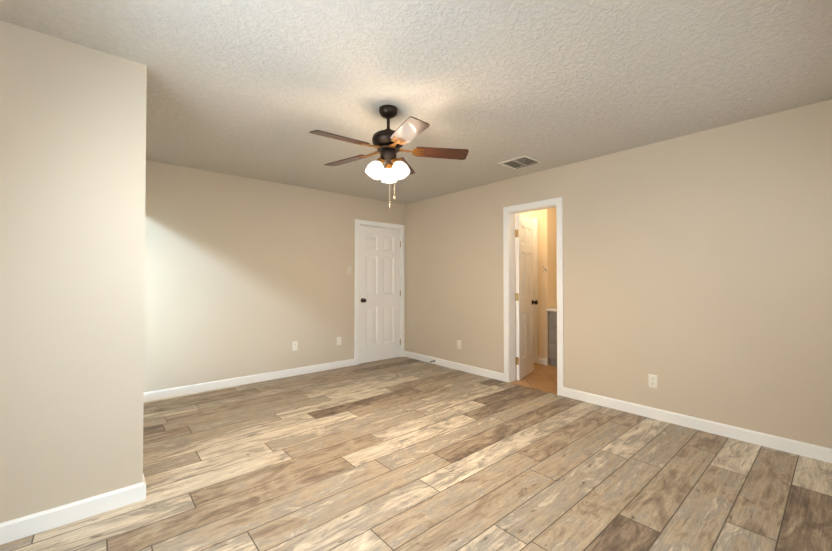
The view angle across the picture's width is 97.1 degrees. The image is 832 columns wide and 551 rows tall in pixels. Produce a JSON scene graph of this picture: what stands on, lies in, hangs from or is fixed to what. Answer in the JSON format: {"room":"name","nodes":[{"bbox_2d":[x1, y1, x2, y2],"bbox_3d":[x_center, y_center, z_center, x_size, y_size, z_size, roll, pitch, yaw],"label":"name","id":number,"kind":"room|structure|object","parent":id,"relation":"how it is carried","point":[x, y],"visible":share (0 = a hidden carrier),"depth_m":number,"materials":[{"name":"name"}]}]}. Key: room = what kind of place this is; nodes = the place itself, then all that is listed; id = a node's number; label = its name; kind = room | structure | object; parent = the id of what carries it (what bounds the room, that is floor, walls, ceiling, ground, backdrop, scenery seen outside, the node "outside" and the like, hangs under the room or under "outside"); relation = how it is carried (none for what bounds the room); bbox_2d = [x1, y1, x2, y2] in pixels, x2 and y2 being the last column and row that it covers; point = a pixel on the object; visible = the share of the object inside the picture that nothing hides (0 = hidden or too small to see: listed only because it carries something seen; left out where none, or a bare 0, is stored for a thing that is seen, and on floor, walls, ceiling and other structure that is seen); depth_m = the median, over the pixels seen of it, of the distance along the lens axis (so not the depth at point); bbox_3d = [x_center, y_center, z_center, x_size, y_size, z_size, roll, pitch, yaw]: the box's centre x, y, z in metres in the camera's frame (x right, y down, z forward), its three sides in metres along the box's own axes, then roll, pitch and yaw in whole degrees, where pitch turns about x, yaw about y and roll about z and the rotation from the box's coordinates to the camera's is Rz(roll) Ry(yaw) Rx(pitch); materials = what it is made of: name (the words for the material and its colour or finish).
{"room":"empty bedroom","nodes":[
{"label":"empty bedroom","id":0,"kind":"room"},
{"bbox_2d":[0,20,146,522],"bbox_3d":[-1.900,0.025,1.768,0.950,2.400,0.120,1,-1,-41],"label":"wall","id":1,"kind":"structure","parent":0,"point":[72,192],"depth_m":1.83,"materials":[{"name":"beige paint"}]},
{"bbox_2d":[0,475,145,544],"bbox_3d":[-1.804,1.178,1.768,0.814,0.092,0.044,1,-1,-41],"label":"baseboard","id":2,"kind":"structure","parent":1,"relation":"attached to","point":[28,525],"depth_m":1.82,"materials":[{"name":"white wood"}]},
{"bbox_2d":[144,160,404,391],"bbox_3d":[-1.893,0.059,4.416,4.420,2.400,0.120,1,-1,-41],"label":"wall","id":3,"kind":"structure","parent":0,"point":[245,276],"depth_m":4.25,"materials":[{"name":"beige paint"}]},
{"bbox_2d":[144,359,354,401],"bbox_3d":[-2.149,1.208,4.092,3.389,0.092,0.014,1,-1,-41],"label":"baseboard","id":4,"kind":"structure","parent":3,"relation":"attached to","point":[207,386],"depth_m":4.20,"materials":[{"name":"white wood"}]},
{"bbox_2d":[292,341,297,350],"bbox_3d":[-1.526,0.890,4.638,0.070,0.115,0.008,1,-1,-41],"label":"electrical outlet","id":5,"kind":"object","parent":3,"relation":"attached to","point":[294,345],"visible":1,"depth_m":4.63,"materials":[{"name":"beige plastic"}]},
{"bbox_2d":[337,337,340,344],"bbox_3d":[-1.054,0.899,5.045,0.070,0.115,0.008,1,-1,-41],"label":"electrical outlet","id":6,"kind":"object","parent":3,"relation":"attached to","point":[338,340],"visible":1,"depth_m":5.04,"materials":[{"name":"beige plastic"}]},
{"bbox_2d":[347,266,351,273],"bbox_3d":[-0.928,-0.078,5.159,0.070,0.115,0.020,1,-1,-41],"label":"light switch","id":7,"kind":"object","parent":3,"relation":"attached to","point":[349,269],"visible":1,"depth_m":5.16,"materials":[{"name":"beige plastic"}]},
{"bbox_2d":[354,219,404,364],"bbox_3d":[-0.566,0.238,5.549,0.905,2.071,0.138,1,-1,-41],"label":"door frame","id":8,"kind":"structure","parent":3,"relation":"attached to","point":[358,222],"depth_m":5.45,"materials":[{"name":"white wood"}]},
{"bbox_2d":[359,225,400,363],"bbox_3d":[-0.545,0.273,5.528,0.762,1.988,0.172,1,-1,-41],"label":"closet door","id":9,"kind":"structure","parent":3,"relation":"in","point":[379,293],"depth_m":5.50,"materials":[{"name":"white painted wood"},{"name":"oil rubbed bronze"}]},
{"bbox_2d":[0,357,831,550],"bbox_3d":[0.461,1.290,3.051,6.220,0.103,5.240,1,-1,-41],"label":"floor","id":10,"kind":"structure","parent":0,"point":[401,454],"depth_m":2.24,"materials":[{"name":"wood"}]},
{"bbox_2d":[549,311,556,365],"bbox_3d":[2.509,0.877,4.812,0.612,0.766,1.370,1,-1,-41],"label":"bathroom vanity","id":11,"kind":"object","parent":10,"relation":"on","point":[553,334],"depth_m":5.09,"materials":[{"name":"grey wood"}]},
{"bbox_2d":[546,307,556,310],"bbox_3d":[2.506,0.474,4.823,0.610,0.040,1.384,1,-1,-41],"label":"countertop","id":12,"kind":"structure","parent":11,"relation":"on","point":[555,308],"depth_m":5.10,"materials":[{"name":"white stone"}]},
{"bbox_2d":[0,0,831,204],"bbox_3d":[0.461,-1.208,3.083,6.220,0.100,5.240,1,-1,-41],"label":"ceiling","id":13,"kind":"structure","parent":0,"point":[258,89],"depth_m":2.14,"materials":[{"name":"white paint"}]},
{"bbox_2d":[309,105,468,207],"bbox_3d":[-0.223,-0.823,2.540,1.043,0.684,1.094,1,-1,-41],"label":"ceiling fan","id":14,"kind":"object","parent":13,"relation":"hanging from","point":[388,143],"visible":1,"depth_m":2.52,"materials":[{"name":"brown wood"}]},
{"bbox_2d":[498,155,541,168],"bbox_3d":[1.050,-1.144,3.723,0.290,0.011,0.320,1,-1,-41],"label":"ceiling vent","id":15,"kind":"object","parent":13,"relation":"in","point":[520,162],"visible":1,"depth_m":3.71,"materials":[{"name":"beige metal"}]},
{"bbox_2d":[515,208,551,364],"bbox_3d":[1.608,0.073,5.563,0.100,2.400,0.880,1,-1,-41],"label":"wall","id":16,"kind":"structure","parent":0,"point":[547,259],"depth_m":5.25,"materials":[{"name":"beige paint"}]},
{"bbox_2d":[515,218,537,363],"bbox_3d":[1.510,0.224,5.585,0.017,2.100,0.755,1,-1,-41],"label":"door frame","id":17,"kind":"structure","parent":16,"relation":"attached to","point":[535,223],"depth_m":5.32,"materials":[{"name":"white wood"}]},
{"bbox_2d":[538,357,547,364],"bbox_3d":[1.558,1.226,5.519,0.014,0.092,0.900,1,-1,-41],"label":"baseboard","id":18,"kind":"structure","parent":16,"relation":"attached to","point":[543,361],"depth_m":5.21,"materials":[{"name":"white wood"}]},
{"bbox_2d":[552,207,556,307],"bbox_3d":[2.075,0.072,5.451,0.420,2.400,0.100,1,-1,-41],"label":"wall","id":19,"kind":"structure","parent":0,"point":[554,232],"depth_m":5.33,"materials":[{"name":"beige paint"}]},
{"bbox_2d":[405,99,831,448],"bbox_3d":[1.498,0.053,3.962,0.120,2.400,5.240,1,-1,-41],"label":"wall","id":20,"kind":"structure","parent":0,"point":[697,273],"depth_m":3.06,"materials":[{"name":"beige paint"}]},
{"bbox_2d":[404,351,503,380],"bbox_3d":[0.436,1.220,5.074,0.014,0.092,1.879,1,-1,-41],"label":"baseboard","id":21,"kind":"structure","parent":20,"relation":"attached to","point":[454,365],"depth_m":4.92,"materials":[{"name":"white wood"}]},
{"bbox_2d":[457,340,460,348],"bbox_3d":[0.576,0.924,4.920,0.008,0.115,0.070,1,-1,-41],"label":"electrical outlet","id":22,"kind":"object","parent":20,"relation":"attached to","point":[458,344],"visible":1,"depth_m":4.92,"materials":[{"name":"beige plastic"}]},
{"bbox_2d":[515,214,537,379],"bbox_3d":[1.381,0.261,4.642,0.172,1.986,0.596,0,-1,34],"label":"bathroom door","id":23,"kind":"structure","parent":20,"relation":"in","point":[524,300],"depth_m":4.59,"materials":[{"name":"white wood"}]},
{"bbox_2d":[503,197,563,395],"bbox_3d":[1.339,0.220,4.144,0.154,2.071,0.738,1,-1,-41],"label":"door frame","id":24,"kind":"structure","parent":20,"relation":"attached to","point":[509,212],"depth_m":4.33,"materials":[{"name":"white wood"}]},
{"bbox_2d":[648,374,657,388],"bbox_3d":[2.062,0.920,3.199,0.008,0.115,0.070,1,-1,-41],"label":"electrical outlet","id":25,"kind":"object","parent":20,"relation":"attached to","point":[652,381],"visible":1,"depth_m":3.20,"materials":[{"name":"beige plastic"}]},
{"bbox_2d":[563,387,831,462],"bbox_3d":[2.293,1.193,2.923,0.014,0.092,2.349,1,-1,-41],"label":"baseboard","id":26,"kind":"structure","parent":20,"relation":"attached to","point":[800,448],"depth_m":2.88,"materials":[{"name":"white wood"}]}
]}

